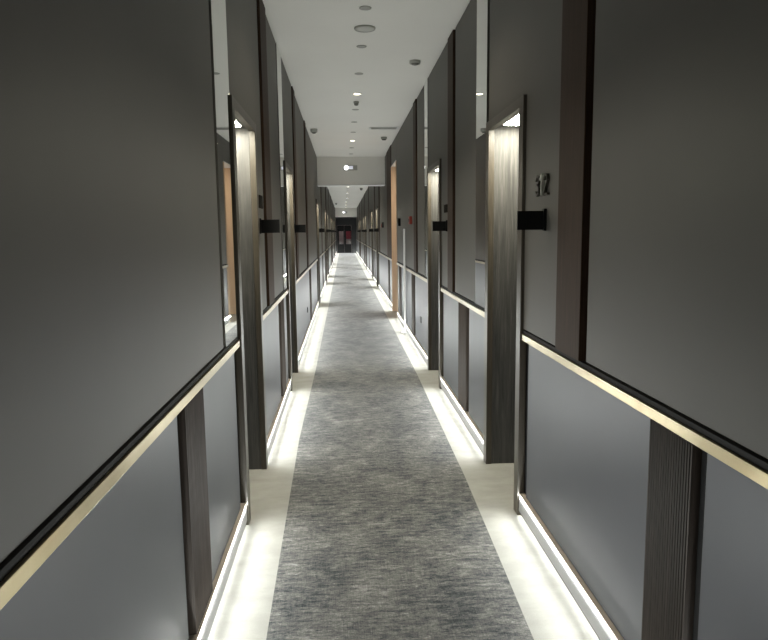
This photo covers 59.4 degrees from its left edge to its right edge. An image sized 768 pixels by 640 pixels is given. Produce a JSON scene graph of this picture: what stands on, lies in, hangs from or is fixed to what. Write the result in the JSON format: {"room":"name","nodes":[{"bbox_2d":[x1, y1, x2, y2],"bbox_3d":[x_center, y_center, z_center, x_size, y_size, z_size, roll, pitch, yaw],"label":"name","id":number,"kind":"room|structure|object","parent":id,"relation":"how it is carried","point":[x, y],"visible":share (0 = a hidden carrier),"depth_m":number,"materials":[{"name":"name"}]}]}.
{"room":"hotel corridor","nodes":[
{"label":"hotel corridor","id":0,"kind":"room"},
{"bbox_2d":[177,192,294,636],"bbox_3d":[-2.256,-3.225,24.397,0.380,3.290,54.600,-1,7,-3],"label":"wall","id":1,"kind":"structure","parent":0,"point":[289,192],"depth_m":3.61,"materials":[{"name":"black"}]},
{"bbox_2d":[0,416,188,639],"bbox_3d":[-0.565,1.056,-0.050,0.014,0.863,4.855,-1,7,-3],"label":"wainscot panel","id":2,"kind":"object","parent":1,"relation":"attached to","point":[119,574],"visible":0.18,"depth_m":1.72,"materials":[{"name":"paint"}]},
{"bbox_2d":[0,0,222,562],"bbox_3d":[-0.605,-0.598,0.173,0.024,2.222,5.730,-1,7,-3],"label":"wall panel","id":3,"kind":"object","parent":1,"relation":"attached to","point":[111,303],"visible":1,"depth_m":1.55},
{"bbox_2d":[0,336,239,609],"bbox_3d":[-0.599,0.512,0.526,0.033,0.054,6.172,-1,7,-3],"label":"rail","id":4,"kind":"object","parent":1,"relation":"attached to","point":[24,560],"visible":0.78,"depth_m":1.47,"materials":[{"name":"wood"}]},
{"bbox_2d":[177,388,212,634],"bbox_3d":[-0.716,0.711,2.568,0.028,0.858,0.315,-1,7,-3],"label":"strip","id":5,"kind":"object","parent":1,"relation":"attached to","point":[191,420],"visible":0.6,"depth_m":2.49,"materials":[{"name":"brown wood"}]},
{"bbox_2d":[189,503,246,639],"bbox_3d":[-0.588,1.469,0.652,0.033,0.131,6.172,-1,7,-3],"label":"baseboard","id":6,"kind":"structure","parent":1,"relation":"attached to","point":[222,574],"depth_m":2.98,"materials":[{"name":"grey"}]},
{"bbox_2d":[203,353,239,582],"bbox_3d":[-0.757,0.638,3.144,0.014,0.863,0.830,-1,7,-3],"label":"wainscot panel","id":7,"kind":"object","parent":1,"relation":"attached to","point":[220,413],"visible":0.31,"depth_m":3.10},
{"bbox_2d":[208,0,238,347],"bbox_3d":[-0.786,-0.997,3.229,0.030,2.222,0.400,-1,7,-3],"label":"wall mirror","id":8,"kind":"object","parent":1,"relation":"attached to","point":[217,8],"visible":0.75,"depth_m":3.22,"materials":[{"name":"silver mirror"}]},
{"bbox_2d":[225,0,266,309],"bbox_3d":[-0.843,-1.113,4.113,0.024,2.222,1.360,-1,7,-3],"label":"wall panel","id":9,"kind":"object","parent":1,"relation":"attached to","point":[241,15],"visible":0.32,"depth_m":4.14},
{"bbox_2d":[259,195,262,208],"bbox_3d":[-0.847,-0.810,4.614,0.015,0.088,0.146,-1,7,-3],"label":"room number","id":10,"kind":"object","parent":9,"relation":"attached to","point":[260,196],"visible":0.88,"depth_m":4.61,"materials":[{"name":"grey metal"}]},
{"bbox_2d":[259,218,279,233],"bbox_3d":[-0.780,-0.640,4.577,0.138,0.105,0.032,-1,7,-3],"label":"sign","id":11,"kind":"object","parent":9,"relation":"attached to","point":[266,226],"visible":0.86,"depth_m":4.57,"materials":[{"name":"black plastic"}]},
{"bbox_2d":[229,95,267,524],"bbox_3d":[-0.978,-0.065,4.037,0.377,2.300,0.965,-1,7,-3],"label":"door frame","id":12,"kind":"structure","parent":1,"relation":"in","point":[249,357],"depth_m":4.38,"materials":[{"name":"brown wood"}]},
{"bbox_2d":[256,0,274,305],"bbox_3d":[-0.893,-1.232,5.049,0.036,2.227,0.380,-1,7,-3],"label":"pilaster","id":13,"kind":"object","parent":1,"relation":"attached to","point":[261,19],"visible":0.86,"depth_m":4.96,"materials":[{"name":"brown wood"}]},
{"bbox_2d":[263,305,280,435],"bbox_3d":[-0.886,0.358,5.287,0.014,0.863,1.280,-1,7,-3],"label":"wainscot panel","id":14,"kind":"object","parent":1,"relation":"attached to","point":[271,322],"visible":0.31,"depth_m":5.28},
{"bbox_2d":[265,14,282,297],"bbox_3d":[-0.937,-1.318,5.684,0.024,2.222,0.885,-1,7,-3],"label":"wall panel","id":15,"kind":"object","parent":1,"relation":"attached to","point":[270,41],"visible":0.56,"depth_m":5.69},
{"bbox_2d":[263,288,287,319],"bbox_3d":[-0.906,-0.155,5.628,0.033,0.054,2.192,-1,7,-3],"label":"rail","id":16,"kind":"object","parent":1,"relation":"attached to","point":[268,309],"visible":0.56,"depth_m":5.45,"materials":[{"name":"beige metal"}]},
{"bbox_2d":[267,379,290,456],"bbox_3d":[-0.895,0.802,5.754,0.033,0.131,2.192,-1,7,-3],"label":"baseboard","id":17,"kind":"structure","parent":1,"relation":"attached to","point":[275,424],"depth_m":5.50,"materials":[{"name":"grey"}]},
{"bbox_2d":[275,42,287,289],"bbox_3d":[-0.974,-1.405,6.350,0.030,2.222,0.420,-1,7,-3],"label":"wall mirror","id":18,"kind":"object","parent":1,"relation":"attached to","point":[278,55],"visible":0.72,"depth_m":6.29,"materials":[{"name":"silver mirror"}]},
{"bbox_2d":[278,298,286,395],"bbox_3d":[-0.932,0.242,6.154,0.028,0.858,0.310,-1,7,-3],"label":"strip","id":19,"kind":"object","parent":1,"relation":"attached to","point":[281,304],"visible":0.76,"depth_m":6.05,"materials":[{"name":"brown wood"}]},
{"bbox_2d":[284,296,287,384],"bbox_3d":[-0.960,0.198,6.510,0.014,0.863,0.390,-1,7,-3],"label":"wainscot panel","id":20,"kind":"object","parent":1,"relation":"attached to","point":[285,315],"visible":0.28,"depth_m":6.57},
{"bbox_2d":[281,58,295,265],"bbox_3d":[-1.030,-1.520,7.231,0.024,2.222,1.330,-1,7,-3],"label":"wall panel","id":21,"kind":"object","parent":1,"relation":"attached to","point":[286,85],"visible":0.42,"depth_m":7.13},
{"bbox_2d":[294,224,305,232],"bbox_3d":[-0.970,-1.053,7.735,0.138,0.105,0.032,-1,7,-3],"label":"sign","id":22,"kind":"object","parent":21,"relation":"attached to","point":[297,228],"visible":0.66,"depth_m":7.73,"materials":[{"name":"black plastic"}]},
{"bbox_2d":[284,160,298,390],"bbox_3d":[-1.167,-0.476,7.182,0.377,2.300,0.990,-1,7,-3],"label":"door","id":23,"kind":"structure","parent":1,"relation":"in","point":[291,302],"depth_m":7.53,"materials":[{"name":"brown wood"}]},
{"bbox_2d":[291,86,299,277],"bbox_3d":[-1.077,-1.633,8.112,0.036,2.227,0.310,-1,7,-3],"label":"pilaster","id":24,"kind":"object","parent":1,"relation":"attached to","point":[292,89],"visible":0.73,"depth_m":8.04,"materials":[{"name":"brown wood"}]},
{"bbox_2d":[295,98,306,273],"bbox_3d":[-1.153,-1.788,9.280,0.024,2.222,2.030,-1,7,-3],"label":"wall panel","id":25,"kind":"object","parent":1,"relation":"attached to","point":[299,126],"visible":0.56,"depth_m":9.23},
{"bbox_2d":[296,271,309,352],"bbox_3d":[-1.139,-0.191,9.489,0.014,0.863,3.430,-1,7,-3],"label":"wainscot panel","id":26,"kind":"object","parent":1,"relation":"attached to","point":[302,287],"visible":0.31,"depth_m":9.29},
{"bbox_2d":[303,120,308,266],"bbox_3d":[-1.221,-1.945,10.498,0.036,2.227,0.290,-1,7,-3],"label":"pilaster","id":27,"kind":"object","parent":1,"relation":"attached to","point":[304,123],"visible":0.76,"depth_m":10.42,"materials":[{"name":"brown wood"}]},
{"bbox_2d":[296,258,317,283],"bbox_3d":[-1.230,-0.859,11.013,0.033,0.054,6.692,-1,7,-3],"label":"rail","id":28,"kind":"object","parent":1,"relation":"attached to","point":[307,269],"visible":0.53,"depth_m":9.93,"materials":[{"name":"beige metal"}]},
{"bbox_2d":[298,301,318,366],"bbox_3d":[-1.219,0.098,11.139,0.033,0.131,6.692,-1,7,-3],"label":"baseboard","id":29,"kind":"structure","parent":1,"relation":"attached to","point":[305,339],"depth_m":9.90,"materials":[{"name":"grey"}]},
{"bbox_2d":[309,268,311,319],"bbox_3d":[-1.249,-0.446,11.419,0.028,0.858,0.310,-1,7,-3],"label":"strip","id":30,"kind":"object","parent":1,"relation":"attached to","point":[310,268],"visible":0.86,"depth_m":11.30,"materials":[{"name":"brown wood"}]},
{"bbox_2d":[306,129,316,264],"bbox_3d":[-1.342,-2.197,12.407,0.024,2.222,3.550,-1,7,-3],"label":"wall panel","id":31,"kind":"object","parent":1,"relation":"attached to","point":[310,153],"visible":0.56,"depth_m":12.21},
{"bbox_2d":[311,262,317,314],"bbox_3d":[-1.348,-0.643,12.948,0.014,0.863,2.760,-1,7,-3],"label":"wainscot panel","id":32,"kind":"object","parent":1,"relation":"attached to","point":[314,267],"visible":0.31,"depth_m":12.91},
{"bbox_2d":[315,154,317,199],"bbox_3d":[-1.486,-3.107,14.598,0.024,0.984,1.020,-1,7,-3],"label":"wall panel","id":33,"kind":"object","parent":1,"relation":"attached to","point":[315,154],"visible":0.5,"depth_m":14.61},
{"bbox_2d":[316,199,320,302],"bbox_3d":[-1.626,-1.472,14.803,0.377,2.300,1.010,-1,7,-3],"label":"door","id":34,"kind":"structure","parent":1,"relation":"in","point":[317,210],"depth_m":15.12,"materials":[{"name":"brown wood"}]},
{"bbox_2d":[316,157,321,253],"bbox_3d":[-1.574,-2.701,16.269,0.024,2.222,2.178,-1,7,-3],"label":"wall panel","id":35,"kind":"object","parent":1,"relation":"attached to","point":[318,188],"visible":0.56,"depth_m":16.44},
{"bbox_2d":[320,256,322,292],"bbox_3d":[-1.572,-1.131,16.676,0.014,0.863,2.578,-1,7,-3],"label":"wainscot panel","id":36,"kind":"object","parent":1,"relation":"attached to","point":[321,272],"visible":0.67,"depth_m":16.99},
{"bbox_2d":[320,187,322,252],"bbox_3d":[-1.646,-2.869,17.565,0.036,2.227,0.300,-1,7,-3],"label":"pilaster","id":37,"kind":"object","parent":1,"relation":"attached to","point":[320,187],"visible":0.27,"depth_m":17.50,"materials":[{"name":"brown wood"}]},
{"bbox_2d":[321,187,324,250],"bbox_3d":[-1.740,-3.062,19.028,0.024,2.222,2.638,-1,7,-3],"label":"wall panel","id":38,"kind":"object","parent":1,"relation":"attached to","point":[322,188],"visible":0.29,"depth_m":19.11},
{"bbox_2d":[323,253,324,282],"bbox_3d":[-1.738,-1.491,19.436,0.014,0.863,2.238,-1,7,-3],"label":"wainscot panel","id":39,"kind":"object","parent":1,"relation":"attached to","point":[324,253],"visible":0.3,"depth_m":19.65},
{"bbox_2d":[324,209,326,282],"bbox_3d":[-1.998,-2.279,20.975,0.377,2.300,1.020,-1,7,-3],"label":"door","id":40,"kind":"structure","parent":1,"relation":"in","point":[324,209],"depth_m":21.27,"materials":[{"name":"brown wood"}]},
{"bbox_2d":[327,212,328,277],"bbox_3d":[-2.188,-2.693,24.142,0.377,2.300,1.020,-1,7,-3],"label":"door","id":41,"kind":"structure","parent":1,"relation":"in","point":[327,212],"depth_m":23.79,"materials":[{"name":"brown wood"}]},
{"bbox_2d":[327,187,328,239],"bbox_3d":[-2.139,-3.928,25.652,0.024,2.222,2.258,-1,7,-3],"label":"wall panel","id":42,"kind":"object","parent":1,"relation":"attached to","point":[327,187],"visible":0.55,"depth_m":25.54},
{"bbox_2d":[339,231,351,251],"bbox_3d":[-3.023,-6.601,52.804,2.200,2.600,2.300,-1,7,-3],"label":"wall","id":43,"kind":"structure","parent":0,"point":[341,235],"depth_m":53.93,"materials":[{"name":"grey"}]},
{"bbox_2d":[335,208,356,216],"bbox_3d":[-2.687,-7.596,47.491,1.587,0.630,0.300,-1,7,-3],"label":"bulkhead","id":44,"kind":"structure","parent":0,"point":[351,212],"depth_m":47.34,"materials":[{"name":"paint"}]},
{"bbox_2d":[336,218,356,252],"bbox_3d":[-2.900,-6.473,51.591,2.400,2.660,0.150,-1,7,-3],"label":"wall","id":45,"kind":"structure","parent":0,"point":[339,221],"depth_m":51.45,"materials":[{"name":"black"}]},
{"bbox_2d":[337,225,351,252],"bbox_3d":[-3.047,-6.203,51.617,1.080,2.100,0.050,-1,7,-3],"label":"door","id":46,"kind":"structure","parent":45,"relation":"in","point":[340,247],"depth_m":51.62,"materials":[{"name":"black wood"}]},
{"bbox_2d":[317,157,384,184],"bbox_3d":[-0.758,-3.415,15.441,1.587,0.615,0.300,-1,7,-3],"label":"ceiling beam","id":47,"kind":"structure","parent":0,"point":[330,170],"depth_m":15.29,"materials":[{"name":"paint"}]},
{"bbox_2d":[344,165,356,169],"bbox_3d":[-0.756,-3.453,15.252,0.300,0.110,0.066,-1,7,-3],"label":"emergency light","id":48,"kind":"object","parent":47,"relation":"attached to","point":[346,167],"visible":1,"depth_m":15.25,"materials":[{"name":"grey plastic"}]},
{"bbox_2d":[317,184,384,186],"bbox_3d":[-0.754,-3.097,15.482,1.543,0.025,0.330,-1,7,-3],"label":"trim","id":49,"kind":"structure","parent":47,"relation":"attached to","point":[338,185],"depth_m":15.34,"materials":[{"name":"paint"}]},
{"bbox_2d":[262,0,469,207],"bbox_3d":[-1.176,-4.672,22.303,3.000,0.100,50.700,-1,7,-3],"label":"ceiling","id":50,"kind":"structure","parent":0,"point":[317,41],"depth_m":6.71,"materials":[{"name":"paint"}]},
{"bbox_2d":[354,25,375,32],"bbox_3d":[-0.160,-2.435,5.623,0.180,0.013,0.180,-1,7,-3],"label":"ceiling speaker","id":51,"kind":"object","parent":50,"relation":"attached to","point":[360,28],"visible":1,"depth_m":5.60,"materials":[{"name":"grey plastic"}]},
{"bbox_2d":[355,27,373,31],"bbox_3d":[-0.160,-2.435,5.623,0.161,0.013,0.161,-1,7,-3],"label":"grille","id":52,"kind":"object","parent":51,"relation":"attached to","point":[359,29],"depth_m":5.62,"materials":[{"name":"grey plastic"}]},
{"bbox_2d":[369,127,398,129],"bbox_3d":[-0.008,-3.149,11.055,0.482,0.017,0.260,-1,7,-3],"label":"ceiling vent","id":53,"kind":"object","parent":50,"relation":"in","point":[370,128],"visible":1,"depth_m":11.07,"materials":[{"name":"white plastic"}]},
{"bbox_2d":[409,60,420,65],"bbox_3d":[0.310,-2.572,6.734,0.112,0.042,0.112,-1,7,-3],"label":"sensor","id":54,"kind":"object","parent":50,"relation":"attached to","point":[412,62],"visible":1,"depth_m":6.70,"materials":[{"name":"grey plastic"}]},
{"bbox_2d":[391,167,397,318],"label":"door","id":55,"kind":"structure","parent":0,"point":[393,169],"depth_m":13.39,"materials":[{"name":"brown wood"}]},
{"bbox_2d":[208,252,598,639],"bbox_3d":[-0.993,-1.774,26.178,3.700,0.080,57.600,-1,7,-3],"label":"floor","id":56,"kind":"structure","parent":0,"point":[549,610],"depth_m":3.67,"materials":[{"name":"tile"}]},
{"bbox_2d":[266,253,533,639],"bbox_3d":[-1.242,-1.613,24.644,1.170,0.005,54.450,-1,7,-3],"label":"carpet runner","id":57,"kind":"object","parent":56,"relation":"on","point":[386,536],"visible":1,"depth_m":3.79,"materials":[{"name":"carpet"}]},
{"bbox_2d":[402,229,405,333],"bbox_3d":[0.306,-0.609,10.598,0.059,1.640,0.160,-1,7,-3],"label":"metal post","id":58,"kind":"object","parent":56,"relation":"on","point":[404,331],"visible":1,"depth_m":10.57,"materials":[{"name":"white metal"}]},
{"bbox_2d":[377,239,707,639],"bbox_3d":[-0.292,-3.263,24.510,0.380,3.290,54.600,-1,7,-3],"label":"wall","id":59,"kind":"structure","parent":0,"point":[704,454],"depth_m":1.92,"materials":[{"name":"black"}]},
{"bbox_2d":[357,205,358,239],"bbox_3d":[-1.680,-6.348,44.028,0.024,2.222,4.406,-1,7,-3],"label":"wall panel","id":60,"kind":"object","parent":59,"relation":"attached to","point":[358,205],"visible":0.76,"depth_m":43.56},
{"bbox_2d":[363,217,364,265],"bbox_3d":[-0.781,-3.751,32.070,0.377,2.300,1.020,-1,7,-3],"label":"door","id":61,"kind":"structure","parent":59,"relation":"in","point":[363,217],"depth_m":32.36,"materials":[{"name":"brown wood"}]},
{"bbox_2d":[365,215,366,268],"bbox_3d":[-0.590,-3.337,28.903,0.377,2.300,1.020,-1,7,-3],"label":"door","id":62,"kind":"structure","parent":59,"relation":"in","point":[365,215],"depth_m":29.17,"materials":[{"name":"brown wood"}]},
{"bbox_2d":[366,188,368,244],"bbox_3d":[-0.651,-4.112,26.923,0.024,2.222,2.668,-1,7,-3],"label":"wall panel","id":63,"kind":"object","parent":59,"relation":"attached to","point":[367,225],"visible":0.57,"depth_m":27.06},
{"bbox_2d":[369,186,370,246],"bbox_3d":[-0.483,-3.748,24.133,0.024,2.222,2.208,-1,7,-3],"label":"wall panel","id":64,"kind":"object","parent":59,"relation":"attached to","point":[369,186],"visible":0.72,"depth_m":24.34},
{"bbox_2d":[369,248,371,272],"bbox_3d":[-0.471,-2.177,24.541,0.014,0.863,2.608,-1,7,-3],"label":"wainscot panel","id":65,"kind":"object","parent":59,"relation":"attached to","point":[370,250],"visible":0.78,"depth_m":24.76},
{"bbox_2d":[371,210,373,277],"bbox_3d":[-0.214,-2.522,22.667,0.377,2.300,1.020,-1,7,-3],"label":"door","id":66,"kind":"structure","parent":59,"relation":"in","point":[372,210],"depth_m":22.98,"materials":[{"name":"brown wood"}]},
{"bbox_2d":[372,186,374,248],"bbox_3d":[-0.319,-3.391,21.405,0.024,2.222,1.218,-1,7,-3],"label":"wall panel","id":67,"kind":"object","parent":59,"relation":"attached to","point":[372,186],"visible":0.31,"depth_m":21.50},
{"bbox_2d":[374,186,375,248],"bbox_3d":[-0.279,-3.289,20.643,0.036,2.227,0.300,-1,7,-3],"label":"pilaster","id":68,"kind":"object","parent":59,"relation":"attached to","point":[374,186],"visible":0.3,"depth_m":20.55,"materials":[{"name":"brown wood"}]},
{"bbox_2d":[375,186,375,244],"bbox_3d":[-0.237,-3.214,20.050,0.024,2.222,0.758,-1,7,-3],"label":"wall panel","id":69,"kind":"object","parent":59,"relation":"attached to","point":[375,186],"visible":0.4,"depth_m":20.16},
{"bbox_2d":[376,206,378,288],"bbox_3d":[-0.012,-2.082,19.302,0.377,2.300,1.020,-1,7,-3],"label":"door","id":70,"kind":"structure","parent":59,"relation":"in","point":[377,243],"depth_m":19.66,"materials":[{"name":"brown wood"}]},
{"bbox_2d":[378,186,379,251],"bbox_3d":[-0.121,-2.947,18.025,0.036,2.227,0.300,-1,7,-3],"label":"pilaster","id":71,"kind":"object","parent":59,"relation":"attached to","point":[378,186],"visible":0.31,"depth_m":17.96,"materials":[{"name":"brown wood"}]},
{"bbox_2d":[379,156,386,254],"bbox_3d":[-0.008,-2.718,16.254,0.024,2.222,3.160,-1,7,-3],"label":"wall panel","id":72,"kind":"object","parent":59,"relation":"attached to","point":[382,189],"visible":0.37,"depth_m":16.03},
{"bbox_2d":[379,254,387,295],"bbox_3d":[-0.006,-1.166,16.805,0.014,0.863,4.030,-1,7,-3],"label":"wainscot panel","id":73,"kind":"object","parent":59,"relation":"attached to","point":[383,262],"visible":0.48,"depth_m":16.72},
{"bbox_2d":[379,284,391,308],"bbox_3d":[0.026,-0.592,16.283,0.033,0.131,5.337,-1,7,-3],"label":"baseboard","id":74,"kind":"structure","parent":59,"relation":"attached to","point":[380,287],"depth_m":15.84,"materials":[{"name":"white"}]},
{"bbox_2d":[386,145,391,257],"bbox_3d":[0.119,-2.425,14.034,0.036,2.227,1.305,-1,7,-3],"label":"pilaster","id":75,"kind":"object","parent":59,"relation":"attached to","point":[388,154],"visible":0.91,"depth_m":13.96,"materials":[{"name":"brown wood"}]},
{"bbox_2d":[388,259,389,299],"bbox_3d":[0.117,-0.887,14.652,0.028,0.858,0.300,-1,7,-3],"label":"strip","id":76,"kind":"object","parent":59,"relation":"attached to","point":[388,259],"visible":0.84,"depth_m":14.56,"materials":[{"name":"brown wood"}]},
{"bbox_2d":[390,261,391,301],"bbox_3d":[0.161,-0.803,14.029,0.014,0.863,0.840,-1,7,-3],"label":"wainscot panel","id":77,"kind":"object","parent":59,"relation":"attached to","point":[390,261],"visible":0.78,"depth_m":14.11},
{"bbox_2d":[391,137,395,165],"bbox_3d":[0.192,-3.151,12.629,0.024,0.424,1.288,-1,7,-3],"label":"wall panel","id":78,"kind":"object","parent":59,"relation":"attached to","point":[393,145],"visible":0.7,"depth_m":12.65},
{"bbox_2d":[399,266,401,315],"bbox_3d":[0.290,-0.511,11.776,0.028,0.858,0.290,-1,7,-3],"label":"strip","id":79,"kind":"object","parent":59,"relation":"attached to","point":[400,272],"visible":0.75,"depth_m":11.67,"materials":[{"name":"brown wood"}]},
{"bbox_2d":[396,106,413,269],"bbox_3d":[0.331,-1.980,10.612,0.024,2.222,3.020,-1,7,-3],"label":"wall panel","id":80,"kind":"object","parent":59,"relation":"attached to","point":[404,138],"visible":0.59,"depth_m":10.34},
{"bbox_2d":[401,267,411,330],"bbox_3d":[0.365,-0.361,10.649,0.014,0.863,1.830,-1,7,-3],"label":"wainscot panel","id":81,"kind":"object","parent":59,"relation":"attached to","point":[408,274],"visible":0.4,"depth_m":10.41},
{"bbox_2d":[397,312,426,363],"bbox_3d":[0.395,0.209,10.152,0.033,0.131,4.597,-1,7,-3],"label":"baseboard","id":82,"kind":"structure","parent":59,"relation":"attached to","point":[413,338],"depth_m":9.38,"materials":[{"name":"grey"}]},
{"bbox_2d":[397,261,426,281],"bbox_3d":[0.384,-0.748,10.026,0.033,0.054,4.597,-1,7,-3],"label":"rail","id":83,"kind":"object","parent":59,"relation":"attached to","point":[419,275],"visible":0.73,"depth_m":9.28,"materials":[{"name":"gold metal"}]},
{"bbox_2d":[411,274,414,335],"bbox_3d":[0.422,-0.224,9.584,0.028,0.858,0.300,-1,7,-3],"label":"strip","id":84,"kind":"object","parent":59,"relation":"attached to","point":[412,275],"visible":0.74,"depth_m":9.49,"materials":[{"name":"brown wood"}]},
{"bbox_2d":[413,99,417,271],"bbox_3d":[0.425,-1.760,8.949,0.036,2.227,0.320,-1,7,-3],"label":"pilaster","id":85,"kind":"object","parent":59,"relation":"attached to","point":[415,101],"visible":0.86,"depth_m":8.88,"materials":[{"name":"brown wood"}]},
{"bbox_2d":[417,86,424,274],"bbox_3d":[0.469,-1.681,8.325,0.024,2.222,0.820,-1,7,-3],"label":"wall panel","id":86,"kind":"object","parent":59,"relation":"attached to","point":[420,99],"visible":0.7,"depth_m":8.31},
{"bbox_2d":[415,276,426,352],"bbox_3d":[0.488,-0.093,8.600,0.014,0.863,1.530,-1,7,-3],"label":"wainscot panel","id":87,"kind":"object","parent":59,"relation":"attached to","point":[420,285],"visible":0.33,"depth_m":8.64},
{"bbox_2d":[424,78,427,276],"bbox_3d":[0.500,-1.607,7.753,0.030,2.222,0.295,-1,7,-3],"label":"wall mirror","id":88,"kind":"object","parent":59,"relation":"attached to","point":[426,81],"visible":0.52,"depth_m":7.74,"materials":[{"name":"mirror"}]},
{"bbox_2d":[427,159,442,388],"bbox_3d":[0.715,-0.505,7.236,0.377,2.300,1.020,-1,7,-3],"label":"door","id":89,"kind":"structure","parent":59,"relation":"in","point":[434,295],"depth_m":7.62,"materials":[{"name":"brown wood"}]},
{"bbox_2d":[428,42,447,287],"bbox_3d":[0.557,-1.490,6.860,0.024,2.222,1.480,-1,7,-3],"label":"wall panel","id":90,"kind":"object","parent":59,"relation":"attached to","point":[438,77],"visible":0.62,"depth_m":6.56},
{"bbox_2d":[432,220,446,230],"bbox_3d":[0.522,-0.879,6.281,0.138,0.105,0.032,-1,7,-3],"label":"sign","id":91,"kind":"object","parent":90,"relation":"attached to","point":[436,225],"visible":1,"depth_m":6.28,"materials":[{"name":"black plastic"}]},
{"bbox_2d":[443,293,457,397],"bbox_3d":[0.629,0.213,6.259,0.014,0.863,0.940,-1,7,-3],"label":"wainscot panel","id":92,"kind":"object","parent":59,"relation":"attached to","point":[450,305],"visible":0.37,"depth_m":6.26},
{"bbox_2d":[448,30,455,291],"bbox_3d":[0.604,-1.372,5.977,0.036,2.227,0.285,-1,7,-3],"label":"pilaster","id":93,"kind":"object","parent":59,"relation":"attached to","point":[452,38],"visible":0.8,"depth_m":5.91,"materials":[{"name":"brown wood"}]},
{"bbox_2d":[441,376,483,453],"bbox_3d":[0.657,0.779,5.792,0.033,0.131,2.157,-1,7,-3],"label":"baseboard","id":94,"kind":"structure","parent":59,"relation":"attached to","point":[476,434],"depth_m":5.50,"materials":[{"name":"grey"}]},
{"bbox_2d":[440,286,484,317],"bbox_3d":[0.646,-0.178,5.666,0.033,0.054,2.157,-1,7,-3],"label":"rail","id":95,"kind":"object","parent":59,"relation":"attached to","point":[463,300],"visible":0.73,"depth_m":5.40,"materials":[{"name":"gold metal"}]},
{"bbox_2d":[458,302,468,410],"bbox_3d":[0.662,0.296,5.602,0.028,0.858,0.365,-1,7,-3],"label":"strip","id":96,"kind":"object","parent":59,"relation":"attached to","point":[463,311],"visible":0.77,"depth_m":5.52,"materials":[{"name":"brown wood"}]},
{"bbox_2d":[455,0,476,301],"bbox_3d":[0.650,-1.288,5.316,0.024,2.222,0.920,-1,7,-3],"label":"wall panel","id":97,"kind":"object","parent":59,"relation":"attached to","point":[466,28],"visible":0.83,"depth_m":5.27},
{"bbox_2d":[469,309,484,434],"bbox_3d":[0.703,0.372,5.039,0.014,0.863,0.645,-1,7,-3],"label":"wainscot panel","id":98,"kind":"object","parent":59,"relation":"attached to","point":[476,321],"visible":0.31,"depth_m":5.04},
{"bbox_2d":[475,0,489,307],"bbox_3d":[0.686,-1.203,4.661,0.030,2.222,0.353,-1,7,-3],"label":"wall mirror","id":99,"kind":"object","parent":59,"relation":"attached to","point":[483,6],"visible":0.61,"depth_m":4.65,"materials":[{"name":"mirror"}]},
{"bbox_2d":[483,95,526,514],"bbox_3d":[0.902,-0.099,4.128,0.377,2.300,0.930,-1,7,-3],"label":"door","id":100,"kind":"structure","parent":59,"relation":"in","point":[504,349],"depth_m":4.45,"materials":[{"name":"brown wood"}]},
{"bbox_2d":[502,113,518,124],"bbox_3d":[0.853,-1.208,4.051,0.190,0.012,0.400,-1,7,-3],"label":"soffit light","id":101,"kind":"object","parent":100,"relation":"attached to","point":[514,120],"visible":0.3,"depth_m":4.09,"materials":[{"name":"white plastic"}]},
{"bbox_2d":[505,115,518,124],"bbox_3d":[0.853,-1.204,4.051,0.170,0.004,0.380,-1,7,-3],"label":"diffuser","id":102,"kind":"object","parent":101,"relation":"attached to","point":[514,120],"depth_m":4.09,"materials":[{"name":"white"}]},
{"bbox_2d":[489,0,562,345],"bbox_3d":[0.748,-1.076,3.692,0.024,2.222,1.513,-1,7,-3],"label":"wall panel","id":103,"kind":"object","parent":59,"relation":"attached to","point":[525,50],"visible":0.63,"depth_m":3.36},
{"bbox_2d":[517,209,546,230],"bbox_3d":[0.706,-0.479,3.218,0.138,0.105,0.032,-1,7,-3],"label":"sign","id":104,"kind":"object","parent":103,"relation":"attached to","point":[526,220],"visible":1,"depth_m":3.21,"materials":[{"name":"black plastic"}]},
{"bbox_2d":[535,173,549,196],"bbox_3d":[0.764,-0.651,3.245,0.015,0.105,0.202,-1,7,-3],"label":"room number","id":105,"kind":"object","parent":103,"relation":"attached to","point":[542,191],"visible":1,"depth_m":3.24,"materials":[{"name":"grey metal"}]},
{"bbox_2d":[519,493,623,639],"bbox_3d":[0.961,1.439,0.741,0.033,0.131,6.172,-1,7,-3],"label":"baseboard","id":106,"kind":"structure","parent":59,"relation":"attached to","point":[592,610],"depth_m":2.94,"materials":[{"name":"grey"}]},
{"bbox_2d":[555,0,595,360],"bbox_3d":[0.797,-0.954,2.782,0.036,2.227,0.310,-1,7,-3],"label":"pilaster","id":107,"kind":"object","parent":59,"relation":"attached to","point":[578,16],"visible":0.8,"depth_m":2.77,"materials":[{"name":"brown wood"}]},
{"bbox_2d":[526,345,650,639],"bbox_3d":[0.829,0.647,2.936,0.014,0.863,1.455,-1,7,-3],"label":"wainscot panel","id":108,"kind":"object","parent":59,"relation":"attached to","point":[588,449],"visible":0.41,"depth_m":2.69,"materials":[{"name":"paint"}]},
{"bbox_2d":[521,330,767,488],"bbox_3d":[0.950,0.482,0.615,0.033,0.054,6.172,-1,7,-3],"label":"rail","id":109,"kind":"object","parent":59,"relation":"attached to","point":[754,466],"visible":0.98,"depth_m":2.00,"materials":[{"name":"gold metal"}]},
{"bbox_2d":[641,419,701,639],"bbox_3d":[0.874,0.758,2.071,0.028,0.858,0.270,-1,7,-3],"label":"strip","id":110,"kind":"object","parent":59,"relation":"attached to","point":[674,463],"visible":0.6,"depth_m":2.02,"materials":[{"name":"brown wood"}]},
{"bbox_2d":[586,0,767,458],"bbox_3d":[0.970,-0.594,0.004,0.024,2.222,5.205,-1,7,-3],"label":"wall panel","id":111,"kind":"object","parent":59,"relation":"attached to","point":[677,312],"visible":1,"depth_m":1.91,"materials":[{"name":"paint"}]},
{"bbox_2d":[698,454,767,639],"bbox_3d":[1.020,1.062,-0.237,0.014,0.863,4.295,-1,7,-3],"label":"wainscot panel","id":112,"kind":"object","parent":59,"relation":"attached to","point":[733,605],"visible":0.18,"depth_m":1.72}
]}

